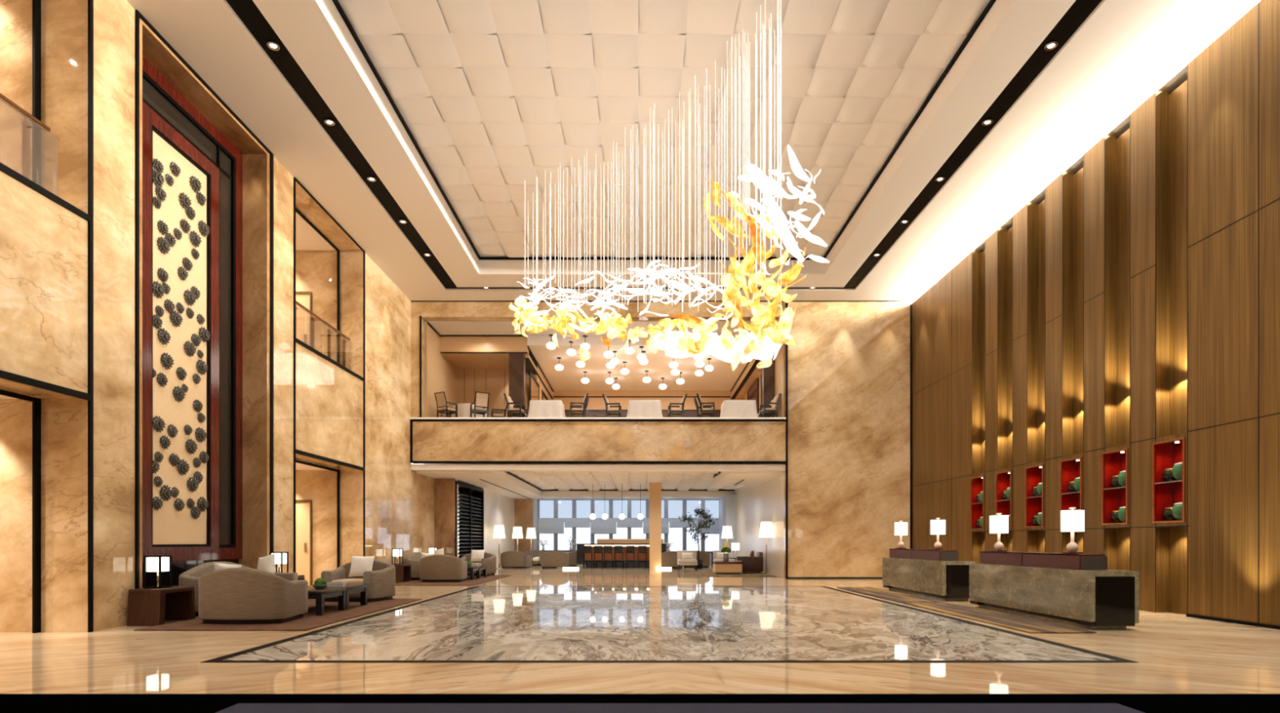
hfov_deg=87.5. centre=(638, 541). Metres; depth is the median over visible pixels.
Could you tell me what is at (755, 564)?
leather armchair
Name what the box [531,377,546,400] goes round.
wall
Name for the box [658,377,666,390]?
pendant
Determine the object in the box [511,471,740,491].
ceiling
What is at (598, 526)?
blind
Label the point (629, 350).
pendant
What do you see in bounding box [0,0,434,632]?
wall
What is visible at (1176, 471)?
lidded bowl
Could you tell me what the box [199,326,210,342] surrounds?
flower
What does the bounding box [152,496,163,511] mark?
flower
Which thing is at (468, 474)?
ceiling
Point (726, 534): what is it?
floor lamp
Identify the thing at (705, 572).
rug
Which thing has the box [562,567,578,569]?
box
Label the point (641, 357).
pendant
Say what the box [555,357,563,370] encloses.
pendant
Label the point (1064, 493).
shelf
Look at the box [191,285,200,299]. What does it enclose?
flower
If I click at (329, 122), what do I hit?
recessed light
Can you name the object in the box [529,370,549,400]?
trim
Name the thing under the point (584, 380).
pendant
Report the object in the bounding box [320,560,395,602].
armchair
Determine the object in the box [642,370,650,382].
pendant
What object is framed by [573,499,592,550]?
window
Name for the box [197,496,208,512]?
flower
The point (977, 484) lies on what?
display niche
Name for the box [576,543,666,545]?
countertop
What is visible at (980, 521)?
lidded bowl
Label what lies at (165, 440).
flower
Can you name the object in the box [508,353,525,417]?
wall
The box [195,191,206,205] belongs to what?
flower
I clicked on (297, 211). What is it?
trim
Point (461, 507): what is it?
shelf
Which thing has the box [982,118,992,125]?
recessed light
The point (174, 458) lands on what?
flower
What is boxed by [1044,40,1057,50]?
recessed light
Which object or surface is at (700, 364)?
pendant
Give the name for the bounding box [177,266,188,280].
flower
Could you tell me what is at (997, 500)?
shelf
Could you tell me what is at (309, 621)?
rug
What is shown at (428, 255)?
recessed light
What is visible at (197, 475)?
flower
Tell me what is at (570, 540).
flower vase
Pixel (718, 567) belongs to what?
coffee table
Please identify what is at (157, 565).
table lamp
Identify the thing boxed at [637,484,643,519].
globe pendant
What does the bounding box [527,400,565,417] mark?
table
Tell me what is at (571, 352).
pendant
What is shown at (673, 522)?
blind
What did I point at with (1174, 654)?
floor
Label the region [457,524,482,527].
shelf
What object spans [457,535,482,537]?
shelf
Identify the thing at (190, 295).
flower
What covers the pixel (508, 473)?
trim
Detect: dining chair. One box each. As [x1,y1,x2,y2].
[434,391,457,417]
[440,407,452,417]
[470,391,489,417]
[491,403,506,417]
[503,393,524,417]
[511,400,527,417]
[569,393,588,417]
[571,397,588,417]
[602,394,621,417]
[667,394,687,417]
[693,397,711,417]
[697,393,715,417]
[756,399,773,417]
[760,393,781,417]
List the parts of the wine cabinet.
panel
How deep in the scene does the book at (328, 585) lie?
12.07 m
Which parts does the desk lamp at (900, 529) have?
lamp shade, ball stem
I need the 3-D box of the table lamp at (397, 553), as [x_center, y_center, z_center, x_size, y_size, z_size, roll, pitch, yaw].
[-7.300,0.465,20.260,0.252,0.490,0.252,0,0,0]
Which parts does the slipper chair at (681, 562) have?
backrest, seat frame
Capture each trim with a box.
[0,0,40,633]
[0,0,93,632]
[134,9,273,589]
[139,17,269,588]
[201,586,1137,662]
[293,177,364,573]
[295,208,339,568]
[332,0,995,260]
[409,302,787,579]
[409,417,786,419]
[410,301,911,549]
[426,321,760,410]
[479,471,744,499]
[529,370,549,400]
[911,2,1279,623]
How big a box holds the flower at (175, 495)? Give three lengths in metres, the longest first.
0.205 x 0.205 x 0.083 m
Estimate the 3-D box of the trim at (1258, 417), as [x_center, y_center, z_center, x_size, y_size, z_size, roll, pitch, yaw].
[9.069,-3.315,9.900,0.005,9.130,24.600,0,0,0]
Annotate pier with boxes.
[719,495,736,560]
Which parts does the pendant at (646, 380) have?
lamp shade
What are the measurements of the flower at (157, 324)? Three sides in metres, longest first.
0.248 x 0.248 x 0.100 m
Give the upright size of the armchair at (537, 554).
0.800 m
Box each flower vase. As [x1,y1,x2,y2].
[537,539,548,550]
[565,536,575,550]
[665,542,673,551]
[720,542,731,561]
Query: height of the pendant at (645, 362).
0.480 m
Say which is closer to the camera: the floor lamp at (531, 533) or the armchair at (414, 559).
the armchair at (414, 559)
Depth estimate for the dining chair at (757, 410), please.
23.67 m
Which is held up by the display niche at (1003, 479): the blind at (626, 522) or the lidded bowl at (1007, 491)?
the lidded bowl at (1007, 491)
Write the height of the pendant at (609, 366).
0.480 m
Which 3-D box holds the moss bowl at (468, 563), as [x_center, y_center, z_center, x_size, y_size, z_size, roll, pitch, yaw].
[-5.520,0.733,21.700,0.240,0.188,0.238,0,0,0]
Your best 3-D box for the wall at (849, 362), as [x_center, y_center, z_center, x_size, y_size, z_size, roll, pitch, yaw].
[0.950,-3.515,22.400,18.300,9.530,0.400,0,0,0]
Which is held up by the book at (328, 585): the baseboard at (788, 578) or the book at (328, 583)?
the book at (328, 583)
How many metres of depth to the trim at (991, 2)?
14.51 m
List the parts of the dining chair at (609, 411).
frame, arm, seat rail, seat, leg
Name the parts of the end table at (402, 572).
leg, leg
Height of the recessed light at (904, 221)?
0.035 m
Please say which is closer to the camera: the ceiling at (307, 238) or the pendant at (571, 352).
the ceiling at (307, 238)
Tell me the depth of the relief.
11.92 m
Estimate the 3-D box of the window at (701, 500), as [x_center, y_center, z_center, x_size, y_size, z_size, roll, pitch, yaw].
[3.070,-0.860,37.110,1.020,2.980,0.180,0,0,0]
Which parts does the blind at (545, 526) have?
head rail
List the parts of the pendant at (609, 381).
lamp shade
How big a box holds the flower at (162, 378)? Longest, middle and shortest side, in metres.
0.248 x 0.248 x 0.100 m
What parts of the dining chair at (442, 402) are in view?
frame, seat rail, leg, seat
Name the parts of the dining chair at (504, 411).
arm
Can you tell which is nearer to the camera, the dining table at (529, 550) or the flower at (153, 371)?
the flower at (153, 371)
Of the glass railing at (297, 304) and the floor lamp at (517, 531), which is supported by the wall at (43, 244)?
the glass railing at (297, 304)
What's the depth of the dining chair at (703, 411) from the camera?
22.84 m
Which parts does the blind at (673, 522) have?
head rail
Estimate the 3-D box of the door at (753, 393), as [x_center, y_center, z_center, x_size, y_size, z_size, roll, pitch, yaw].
[4.850,-5.325,28.300,0.100,2.550,2.400,0,0,0]
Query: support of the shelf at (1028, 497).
attached to the display niche at (1035, 473)
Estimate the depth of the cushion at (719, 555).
27.88 m
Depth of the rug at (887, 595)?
15.22 m
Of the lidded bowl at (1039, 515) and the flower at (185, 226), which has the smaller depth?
the flower at (185, 226)
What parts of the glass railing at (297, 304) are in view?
post, post, handrail, post, post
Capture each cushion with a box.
[213,562,241,571]
[257,553,275,573]
[332,578,363,584]
[348,555,374,577]
[420,552,434,559]
[433,548,444,555]
[470,550,484,562]
[531,557,539,561]
[677,560,697,563]
[681,552,693,559]
[713,559,733,561]
[716,552,727,559]
[749,551,754,557]
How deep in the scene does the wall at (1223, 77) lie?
11.92 m
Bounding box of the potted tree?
[678,506,718,569]
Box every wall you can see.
[0,0,31,632]
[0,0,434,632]
[142,559,238,588]
[295,250,337,585]
[410,301,914,578]
[412,422,786,464]
[424,320,783,417]
[434,479,455,556]
[455,479,514,567]
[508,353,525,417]
[514,499,533,552]
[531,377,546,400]
[533,499,711,564]
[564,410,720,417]
[734,474,783,577]
[761,352,774,417]
[911,0,1279,626]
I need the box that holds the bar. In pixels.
[596,539,663,543]
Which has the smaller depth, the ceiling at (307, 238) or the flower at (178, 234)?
the flower at (178, 234)
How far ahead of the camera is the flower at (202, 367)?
12.24 m
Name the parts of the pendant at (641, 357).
lamp shade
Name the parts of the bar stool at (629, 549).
backrest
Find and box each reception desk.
[882,548,975,601]
[968,551,1138,630]
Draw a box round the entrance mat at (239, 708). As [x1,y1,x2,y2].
[215,703,1144,712]
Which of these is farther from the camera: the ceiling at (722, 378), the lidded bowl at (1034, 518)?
the ceiling at (722, 378)
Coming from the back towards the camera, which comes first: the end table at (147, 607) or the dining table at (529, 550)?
the dining table at (529, 550)
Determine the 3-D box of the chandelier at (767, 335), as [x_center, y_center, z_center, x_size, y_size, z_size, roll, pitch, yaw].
[-0.137,-5.640,13.362,1.950,5.700,9.207,0,0,-39]
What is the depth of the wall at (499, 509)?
32.29 m
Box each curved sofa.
[178,561,297,616]
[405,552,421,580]
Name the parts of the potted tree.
pot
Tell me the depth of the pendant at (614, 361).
24.73 m
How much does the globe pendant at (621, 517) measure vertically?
1.770 m
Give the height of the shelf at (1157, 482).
0.020 m
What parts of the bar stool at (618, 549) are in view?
backrest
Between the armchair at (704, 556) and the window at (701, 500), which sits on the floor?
the armchair at (704, 556)
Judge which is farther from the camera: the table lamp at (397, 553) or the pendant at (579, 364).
the pendant at (579, 364)
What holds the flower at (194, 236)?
on the relief
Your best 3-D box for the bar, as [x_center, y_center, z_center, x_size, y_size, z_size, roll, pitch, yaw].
[-0.400,0.570,33.193,3.300,1.360,0.415,0,0,0]
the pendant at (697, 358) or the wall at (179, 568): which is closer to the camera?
the wall at (179, 568)
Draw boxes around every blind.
[537,518,564,533]
[564,518,590,528]
[590,518,616,534]
[617,518,642,528]
[643,518,669,533]
[669,518,695,528]
[695,518,719,534]
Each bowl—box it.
[312,578,327,589]
[466,561,471,567]
[976,494,981,502]
[976,520,981,528]
[978,491,982,502]
[978,516,982,528]
[1001,491,1008,500]
[1005,487,1009,499]
[1007,515,1009,527]
[1031,486,1039,497]
[1031,515,1040,526]
[1036,483,1041,496]
[1036,512,1041,526]
[1067,481,1077,493]
[1073,477,1079,492]
[1110,475,1122,488]
[1110,511,1122,523]
[1117,471,1125,487]
[1117,506,1125,523]
[1162,468,1176,481]
[1162,507,1177,521]
[1171,462,1182,480]
[1171,502,1182,520]
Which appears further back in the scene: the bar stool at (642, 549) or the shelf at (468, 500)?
the bar stool at (642, 549)
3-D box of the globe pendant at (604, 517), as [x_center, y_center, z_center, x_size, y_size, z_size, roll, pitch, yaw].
[-1.557,-1.885,31.000,0.280,1.770,0.276,0,0,0]
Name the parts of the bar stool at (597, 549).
backrest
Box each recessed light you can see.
[266,40,279,50]
[324,118,334,125]
[367,176,376,182]
[399,219,407,224]
[423,253,431,257]
[873,253,880,257]
[900,219,908,224]
[935,176,944,182]
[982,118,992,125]
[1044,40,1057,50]
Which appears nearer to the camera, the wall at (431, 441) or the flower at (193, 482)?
the flower at (193, 482)
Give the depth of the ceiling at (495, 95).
12.86 m
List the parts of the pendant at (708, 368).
lamp shade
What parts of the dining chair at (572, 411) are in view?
seat rail, seat, arm, frame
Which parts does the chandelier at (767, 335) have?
suspension rod, suspension rod, suspension rod, suspension rod, suspension rod, suspension rod, suspension rod, suspension rod, suspension rod, suspension rod, suspension rod, suspension rod, suspension rod, suspension rod, suspension rod, suspension rod, suspension rod, suspension rod, suspension rod, suspension rod, suspension rod, crystal plate, suspension rod, crystal plate, suspension rod, suspension rod, suspension rod, crystal plate, crystal plate, suspension rod, suspension rod, suspension rod, crystal plate, suspension rod, suspension rod, suspension rod, suspension rod, crystal plate, suspension rod, crystal plate, suspension rod, suspension rod, suspension rod, crystal plate, suspension rod, suspension rod, suspension rod, suspension rod, suspension rod, suspension rod, suspension rod, crystal plate, suspension rod, crystal plate, suspension rod, suspension rod, suspension rod, suspension rod, suspension rod, crystal plate, suspension rod, suspension rod, suspension rod, crystal plate, suspension rod, suspension rod, suspension rod, crystal plate, suspension rod, suspension rod, crystal plate, suspension rod, suspension rod, crystal plate, suspension rod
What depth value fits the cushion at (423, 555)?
21.43 m
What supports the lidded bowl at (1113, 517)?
on the display niche at (1116, 462)
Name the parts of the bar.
door, door, door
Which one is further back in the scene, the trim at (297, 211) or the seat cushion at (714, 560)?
the seat cushion at (714, 560)
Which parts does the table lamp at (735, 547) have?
lamp shade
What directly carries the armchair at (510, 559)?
on the floor
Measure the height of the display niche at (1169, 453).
1.410 m
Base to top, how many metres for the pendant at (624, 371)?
0.480 m
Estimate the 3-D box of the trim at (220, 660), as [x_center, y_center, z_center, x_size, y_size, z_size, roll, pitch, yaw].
[0.320,1.248,12.660,9.640,0.004,11.580,0,0,0]
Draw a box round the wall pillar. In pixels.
[649,483,661,569]
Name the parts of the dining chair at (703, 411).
frame, arm, seat rail, seat, leg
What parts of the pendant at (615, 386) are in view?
lamp shade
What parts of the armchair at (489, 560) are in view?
seat frame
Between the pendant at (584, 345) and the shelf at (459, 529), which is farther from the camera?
the shelf at (459, 529)
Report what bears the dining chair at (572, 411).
on the floor
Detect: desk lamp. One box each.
[894,520,907,549]
[930,518,945,550]
[989,513,1008,551]
[1060,507,1084,554]
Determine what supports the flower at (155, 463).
on the relief
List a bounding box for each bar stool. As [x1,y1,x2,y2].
[583,546,592,568]
[593,546,603,568]
[603,546,612,568]
[614,546,622,568]
[626,546,635,568]
[638,546,646,568]
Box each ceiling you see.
[0,395,17,399]
[126,0,1260,301]
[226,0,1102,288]
[295,212,335,470]
[337,0,990,257]
[411,464,785,499]
[426,320,778,391]
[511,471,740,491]
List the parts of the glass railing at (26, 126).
handrail, post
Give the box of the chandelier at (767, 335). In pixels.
[508,0,829,371]
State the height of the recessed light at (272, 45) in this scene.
0.035 m
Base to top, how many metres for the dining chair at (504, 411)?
1.011 m
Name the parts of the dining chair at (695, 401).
frame, seat rail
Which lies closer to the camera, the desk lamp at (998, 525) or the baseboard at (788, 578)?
the desk lamp at (998, 525)
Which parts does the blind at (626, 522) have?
head rail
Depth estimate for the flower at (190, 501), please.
11.96 m
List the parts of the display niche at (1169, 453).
panel, panel, panel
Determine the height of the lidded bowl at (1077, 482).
0.313 m
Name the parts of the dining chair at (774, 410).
leg, seat rail, seat, arm, frame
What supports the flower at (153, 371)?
on the relief
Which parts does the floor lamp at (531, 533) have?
lamp shade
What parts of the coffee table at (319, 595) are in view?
leg, leg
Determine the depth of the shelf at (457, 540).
26.97 m
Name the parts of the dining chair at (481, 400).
seat rail, seat, frame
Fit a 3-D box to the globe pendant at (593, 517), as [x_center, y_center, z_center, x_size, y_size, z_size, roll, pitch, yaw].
[-2.114,-1.885,31.000,0.280,1.770,0.276,0,0,0]
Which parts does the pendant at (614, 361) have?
lamp shade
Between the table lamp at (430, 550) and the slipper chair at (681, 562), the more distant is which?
the slipper chair at (681, 562)
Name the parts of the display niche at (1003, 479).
panel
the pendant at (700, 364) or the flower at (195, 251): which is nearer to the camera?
the flower at (195, 251)
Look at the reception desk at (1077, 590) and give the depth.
10.08 m
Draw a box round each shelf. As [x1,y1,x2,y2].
[457,493,482,500]
[457,497,481,503]
[457,501,481,506]
[457,505,480,510]
[457,509,482,514]
[457,512,482,517]
[457,516,482,520]
[457,520,482,524]
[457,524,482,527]
[457,528,482,530]
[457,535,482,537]
[457,539,482,540]
[996,499,1009,502]
[1026,496,1041,498]
[1062,492,1079,494]
[1103,486,1125,489]
[1155,480,1182,484]
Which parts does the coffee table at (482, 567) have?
leg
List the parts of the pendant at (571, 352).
lamp shade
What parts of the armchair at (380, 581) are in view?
seat frame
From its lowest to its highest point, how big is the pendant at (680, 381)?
0.480 m
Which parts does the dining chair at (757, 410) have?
seat rail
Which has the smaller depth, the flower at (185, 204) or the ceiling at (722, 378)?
the flower at (185, 204)
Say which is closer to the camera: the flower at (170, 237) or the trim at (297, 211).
the flower at (170, 237)
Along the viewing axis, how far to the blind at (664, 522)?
36.95 m
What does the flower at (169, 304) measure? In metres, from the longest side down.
0.248 x 0.248 x 0.100 m
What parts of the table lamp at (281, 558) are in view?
lamp shade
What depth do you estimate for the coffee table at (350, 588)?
12.54 m
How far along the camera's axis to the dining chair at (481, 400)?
22.79 m
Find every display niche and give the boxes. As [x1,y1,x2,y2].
[970,475,984,529]
[995,470,1011,528]
[1025,464,1044,528]
[1059,457,1082,526]
[1101,448,1128,525]
[1151,437,1185,523]
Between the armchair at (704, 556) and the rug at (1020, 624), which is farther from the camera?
the armchair at (704, 556)
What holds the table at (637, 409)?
on the floor
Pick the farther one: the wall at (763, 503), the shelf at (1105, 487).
the wall at (763, 503)
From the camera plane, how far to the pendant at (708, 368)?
25.72 m
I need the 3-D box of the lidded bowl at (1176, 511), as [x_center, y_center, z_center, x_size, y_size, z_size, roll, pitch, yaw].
[9.218,-0.502,11.310,0.315,0.313,0.315,0,0,0]
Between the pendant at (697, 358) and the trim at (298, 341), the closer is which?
the trim at (298, 341)
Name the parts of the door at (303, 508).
handle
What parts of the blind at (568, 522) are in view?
head rail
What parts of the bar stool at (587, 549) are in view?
backrest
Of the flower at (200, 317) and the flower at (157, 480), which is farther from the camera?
the flower at (200, 317)
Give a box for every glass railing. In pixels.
[0,93,50,179]
[295,300,350,367]
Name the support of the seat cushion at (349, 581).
on the armchair at (380, 581)
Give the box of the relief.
[142,56,242,563]
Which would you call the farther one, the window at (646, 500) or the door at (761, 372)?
the window at (646, 500)
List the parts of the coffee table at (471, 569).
leg, leg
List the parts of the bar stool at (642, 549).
backrest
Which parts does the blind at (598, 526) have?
head rail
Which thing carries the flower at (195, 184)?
on the relief
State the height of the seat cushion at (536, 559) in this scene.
0.205 m
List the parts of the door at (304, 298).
handle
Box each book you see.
[326,584,346,587]
[327,582,346,584]
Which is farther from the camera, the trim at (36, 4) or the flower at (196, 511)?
the flower at (196, 511)
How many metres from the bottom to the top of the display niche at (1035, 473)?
1.410 m
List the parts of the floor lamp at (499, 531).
lamp shade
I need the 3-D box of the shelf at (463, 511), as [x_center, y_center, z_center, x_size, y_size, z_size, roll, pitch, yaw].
[-6.965,-1.216,27.050,0.330,0.022,4.190,0,0,0]
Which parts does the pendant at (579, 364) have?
lamp shade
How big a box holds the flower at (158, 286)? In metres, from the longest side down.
0.294 x 0.294 x 0.118 m
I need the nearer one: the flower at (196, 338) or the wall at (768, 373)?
the flower at (196, 338)
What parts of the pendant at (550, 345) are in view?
lamp shade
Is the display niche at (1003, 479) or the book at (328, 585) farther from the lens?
the display niche at (1003, 479)
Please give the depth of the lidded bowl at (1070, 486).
14.14 m
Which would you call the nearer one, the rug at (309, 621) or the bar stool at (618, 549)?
the rug at (309, 621)
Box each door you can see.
[295,291,311,346]
[295,500,311,586]
[746,378,759,413]
[760,372,761,404]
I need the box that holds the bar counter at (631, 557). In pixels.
[576,543,666,568]
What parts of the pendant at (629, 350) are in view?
lamp shade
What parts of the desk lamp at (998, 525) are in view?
lamp shade, ball stem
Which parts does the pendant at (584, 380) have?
lamp shade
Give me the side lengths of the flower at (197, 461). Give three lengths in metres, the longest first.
0.205 x 0.205 x 0.083 m
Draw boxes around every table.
[126,586,195,626]
[297,575,304,580]
[307,584,368,609]
[307,587,346,616]
[393,564,411,583]
[451,403,487,417]
[466,566,479,580]
[478,565,486,578]
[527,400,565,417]
[528,550,576,551]
[626,400,662,417]
[712,561,742,574]
[720,400,758,417]
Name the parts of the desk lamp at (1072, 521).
lamp shade, ball stem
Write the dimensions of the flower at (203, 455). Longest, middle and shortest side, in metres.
0.248 x 0.248 x 0.100 m
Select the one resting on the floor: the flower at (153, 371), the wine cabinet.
the wine cabinet
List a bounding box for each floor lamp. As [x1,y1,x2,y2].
[493,524,505,569]
[511,526,523,551]
[525,528,536,550]
[721,525,733,542]
[759,521,773,575]
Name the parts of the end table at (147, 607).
leg, leg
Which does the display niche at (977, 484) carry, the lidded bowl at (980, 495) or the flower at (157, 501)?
the lidded bowl at (980, 495)
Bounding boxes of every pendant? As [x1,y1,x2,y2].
[546,334,555,350]
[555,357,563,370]
[566,341,575,355]
[576,354,585,368]
[580,335,590,350]
[581,371,589,383]
[590,513,595,519]
[601,513,608,519]
[604,347,613,358]
[605,372,613,384]
[606,362,614,368]
[610,351,619,364]
[612,377,619,390]
[618,513,625,519]
[620,361,629,374]
[624,339,634,354]
[636,346,646,360]
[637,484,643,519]
[639,351,648,364]
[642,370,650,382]
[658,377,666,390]
[669,361,678,368]
[671,368,679,375]
[676,372,684,384]
[693,356,703,360]
[694,368,703,376]
[695,360,704,368]
[704,358,713,371]
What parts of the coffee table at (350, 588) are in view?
leg, leg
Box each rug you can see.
[133,599,422,631]
[395,575,510,586]
[684,568,776,577]
[837,587,943,602]
[902,602,1097,633]
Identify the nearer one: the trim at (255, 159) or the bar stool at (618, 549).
the trim at (255, 159)
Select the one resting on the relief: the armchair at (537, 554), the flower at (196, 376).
the flower at (196, 376)
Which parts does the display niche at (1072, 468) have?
panel, panel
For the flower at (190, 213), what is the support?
on the relief
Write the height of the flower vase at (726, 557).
0.751 m
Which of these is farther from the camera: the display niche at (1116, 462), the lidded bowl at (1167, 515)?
the display niche at (1116, 462)
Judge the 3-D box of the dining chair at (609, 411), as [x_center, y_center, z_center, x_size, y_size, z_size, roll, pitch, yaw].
[-0.917,-4.556,23.154,0.615,1.011,0.502,0,0,4]
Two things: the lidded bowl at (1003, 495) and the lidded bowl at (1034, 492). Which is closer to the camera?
the lidded bowl at (1034, 492)
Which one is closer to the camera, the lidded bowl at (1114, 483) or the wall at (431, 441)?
the lidded bowl at (1114, 483)
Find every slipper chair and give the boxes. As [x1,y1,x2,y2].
[677,551,697,571]
[712,550,733,561]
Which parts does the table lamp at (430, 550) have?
lamp shade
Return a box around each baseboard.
[787,577,882,579]
[1186,613,1279,630]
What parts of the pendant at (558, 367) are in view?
lamp shade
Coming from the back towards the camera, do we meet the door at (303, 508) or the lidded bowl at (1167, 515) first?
the door at (303, 508)
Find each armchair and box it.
[198,568,307,624]
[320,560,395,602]
[419,555,466,582]
[459,552,496,576]
[500,551,531,568]
[522,550,545,566]
[541,551,568,568]
[567,551,576,567]
[661,551,683,568]
[683,551,710,568]
[737,552,763,573]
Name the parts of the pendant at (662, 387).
lamp shade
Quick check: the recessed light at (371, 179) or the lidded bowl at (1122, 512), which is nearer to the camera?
the lidded bowl at (1122, 512)
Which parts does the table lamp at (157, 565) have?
stem, lamp shade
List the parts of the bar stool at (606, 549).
backrest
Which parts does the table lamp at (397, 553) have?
lamp shade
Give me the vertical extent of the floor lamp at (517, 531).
1.980 m
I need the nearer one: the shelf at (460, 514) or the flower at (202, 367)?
the flower at (202, 367)
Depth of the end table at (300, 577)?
14.00 m
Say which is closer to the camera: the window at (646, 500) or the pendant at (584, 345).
the pendant at (584, 345)
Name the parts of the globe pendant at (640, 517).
globe, cord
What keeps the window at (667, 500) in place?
in the wall at (535, 501)
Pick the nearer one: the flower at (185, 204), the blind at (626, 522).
the flower at (185, 204)
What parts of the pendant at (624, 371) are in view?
lamp shade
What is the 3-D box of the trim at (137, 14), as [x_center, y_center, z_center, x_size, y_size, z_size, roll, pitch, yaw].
[-7.535,-3.365,11.910,0.030,9.230,3.760,0,0,0]
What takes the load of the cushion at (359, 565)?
on the armchair at (380, 581)
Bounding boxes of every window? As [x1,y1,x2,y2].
[537,499,555,552]
[555,499,573,552]
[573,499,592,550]
[592,499,610,543]
[610,499,629,539]
[629,499,648,539]
[648,499,666,543]
[666,499,684,551]
[684,499,702,551]
[702,499,719,552]
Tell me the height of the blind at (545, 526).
0.870 m
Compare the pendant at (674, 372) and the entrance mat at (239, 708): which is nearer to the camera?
the entrance mat at (239, 708)
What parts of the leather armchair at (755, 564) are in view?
arm, arm, backrest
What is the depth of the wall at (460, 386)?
26.50 m
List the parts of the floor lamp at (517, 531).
lamp shade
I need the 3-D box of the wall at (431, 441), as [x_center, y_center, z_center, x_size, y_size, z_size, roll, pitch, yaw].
[-1.315,-3.315,22.350,12.470,1.410,0.400,0,0,0]
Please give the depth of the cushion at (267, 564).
12.42 m
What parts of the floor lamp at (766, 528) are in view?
lamp shade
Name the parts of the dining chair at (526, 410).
seat rail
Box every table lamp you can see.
[143,555,172,588]
[269,552,288,573]
[391,548,403,564]
[427,547,437,554]
[731,543,739,558]
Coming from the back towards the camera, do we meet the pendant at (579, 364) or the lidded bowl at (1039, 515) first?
the pendant at (579, 364)
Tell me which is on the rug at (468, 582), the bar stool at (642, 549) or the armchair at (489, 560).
the armchair at (489, 560)
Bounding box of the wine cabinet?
[455,480,484,558]
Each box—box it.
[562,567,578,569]
[655,567,671,569]
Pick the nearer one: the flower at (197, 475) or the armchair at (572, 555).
the flower at (197, 475)
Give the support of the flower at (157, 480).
on the relief
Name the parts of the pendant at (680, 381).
lamp shade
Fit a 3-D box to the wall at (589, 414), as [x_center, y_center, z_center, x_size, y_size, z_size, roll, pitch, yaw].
[0.150,-5.080,31.293,8.300,2.060,0.015,0,0,0]
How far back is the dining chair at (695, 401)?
23.54 m
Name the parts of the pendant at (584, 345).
lamp shade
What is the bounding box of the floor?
[0,564,1279,712]
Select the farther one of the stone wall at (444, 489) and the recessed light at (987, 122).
the stone wall at (444, 489)
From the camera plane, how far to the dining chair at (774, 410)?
22.87 m
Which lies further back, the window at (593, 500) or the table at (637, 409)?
the window at (593, 500)
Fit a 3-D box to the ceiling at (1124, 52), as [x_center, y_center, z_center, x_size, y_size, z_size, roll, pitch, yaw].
[0.880,-8.340,9.850,18.140,0.720,24.700,0,0,0]
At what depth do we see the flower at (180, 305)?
11.69 m
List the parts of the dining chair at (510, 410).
frame, arm, seat rail, seat, leg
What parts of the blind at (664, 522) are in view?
head rail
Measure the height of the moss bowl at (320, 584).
0.188 m
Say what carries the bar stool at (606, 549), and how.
on the floor
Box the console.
[707,552,712,564]
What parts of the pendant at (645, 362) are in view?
lamp shade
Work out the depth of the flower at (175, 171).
11.54 m
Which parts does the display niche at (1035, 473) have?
panel, panel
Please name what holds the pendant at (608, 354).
hanging from the ceiling at (722, 378)
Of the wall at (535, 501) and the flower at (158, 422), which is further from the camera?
the wall at (535, 501)
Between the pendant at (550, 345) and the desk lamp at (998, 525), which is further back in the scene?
the pendant at (550, 345)
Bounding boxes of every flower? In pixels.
[151,368,156,377]
[151,459,159,474]
[152,158,164,173]
[152,168,164,188]
[152,195,161,209]
[152,280,164,298]
[152,314,163,329]
[152,415,165,432]
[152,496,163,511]
[153,475,163,488]
[154,451,164,463]
[155,186,167,202]
[155,305,164,317]
[156,372,168,386]
[157,219,168,235]
[157,236,170,254]
[157,267,168,283]
[157,328,171,345]
[160,352,173,369]
[160,435,170,449]
[160,484,173,501]
[161,282,170,294]
[164,173,173,186]
[164,231,176,247]
[164,298,175,313]
[167,424,177,438]
[168,453,179,466]
[169,161,181,177]
[169,310,183,327]
[171,487,179,498]
[173,227,182,240]
[173,385,185,402]
[173,497,185,511]
[176,302,184,314]
[176,366,186,381]
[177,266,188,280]
[177,459,190,475]
[179,192,191,210]
[180,218,191,233]
[181,383,188,392]
[182,257,192,271]
[183,424,192,435]
[184,288,196,306]
[184,340,196,356]
[185,207,195,220]
[185,439,198,454]
[186,307,195,319]
[186,476,199,493]
[186,497,195,509]
[189,230,201,247]
[190,175,201,193]
[191,248,199,259]
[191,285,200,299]
[191,333,201,346]
[191,506,201,519]
[192,373,200,384]
[193,399,203,413]
[193,457,201,468]
[193,471,203,484]
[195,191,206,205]
[195,426,207,443]
[196,313,204,325]
[196,360,208,375]
[197,350,204,359]
[197,412,205,423]
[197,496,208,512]
[198,220,209,237]
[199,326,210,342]
[199,451,208,464]
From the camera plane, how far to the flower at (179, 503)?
11.65 m
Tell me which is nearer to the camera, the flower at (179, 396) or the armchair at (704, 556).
the flower at (179, 396)
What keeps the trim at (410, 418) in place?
attached to the wall at (849, 362)
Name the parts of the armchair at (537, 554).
seat frame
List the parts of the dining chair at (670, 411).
leg, seat rail, seat, arm, frame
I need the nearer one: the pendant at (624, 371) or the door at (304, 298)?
the door at (304, 298)
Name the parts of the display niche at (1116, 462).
panel, panel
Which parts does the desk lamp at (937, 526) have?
lamp shade, ball stem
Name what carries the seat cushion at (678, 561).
on the slipper chair at (681, 562)
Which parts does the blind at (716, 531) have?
head rail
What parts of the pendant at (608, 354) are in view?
lamp shade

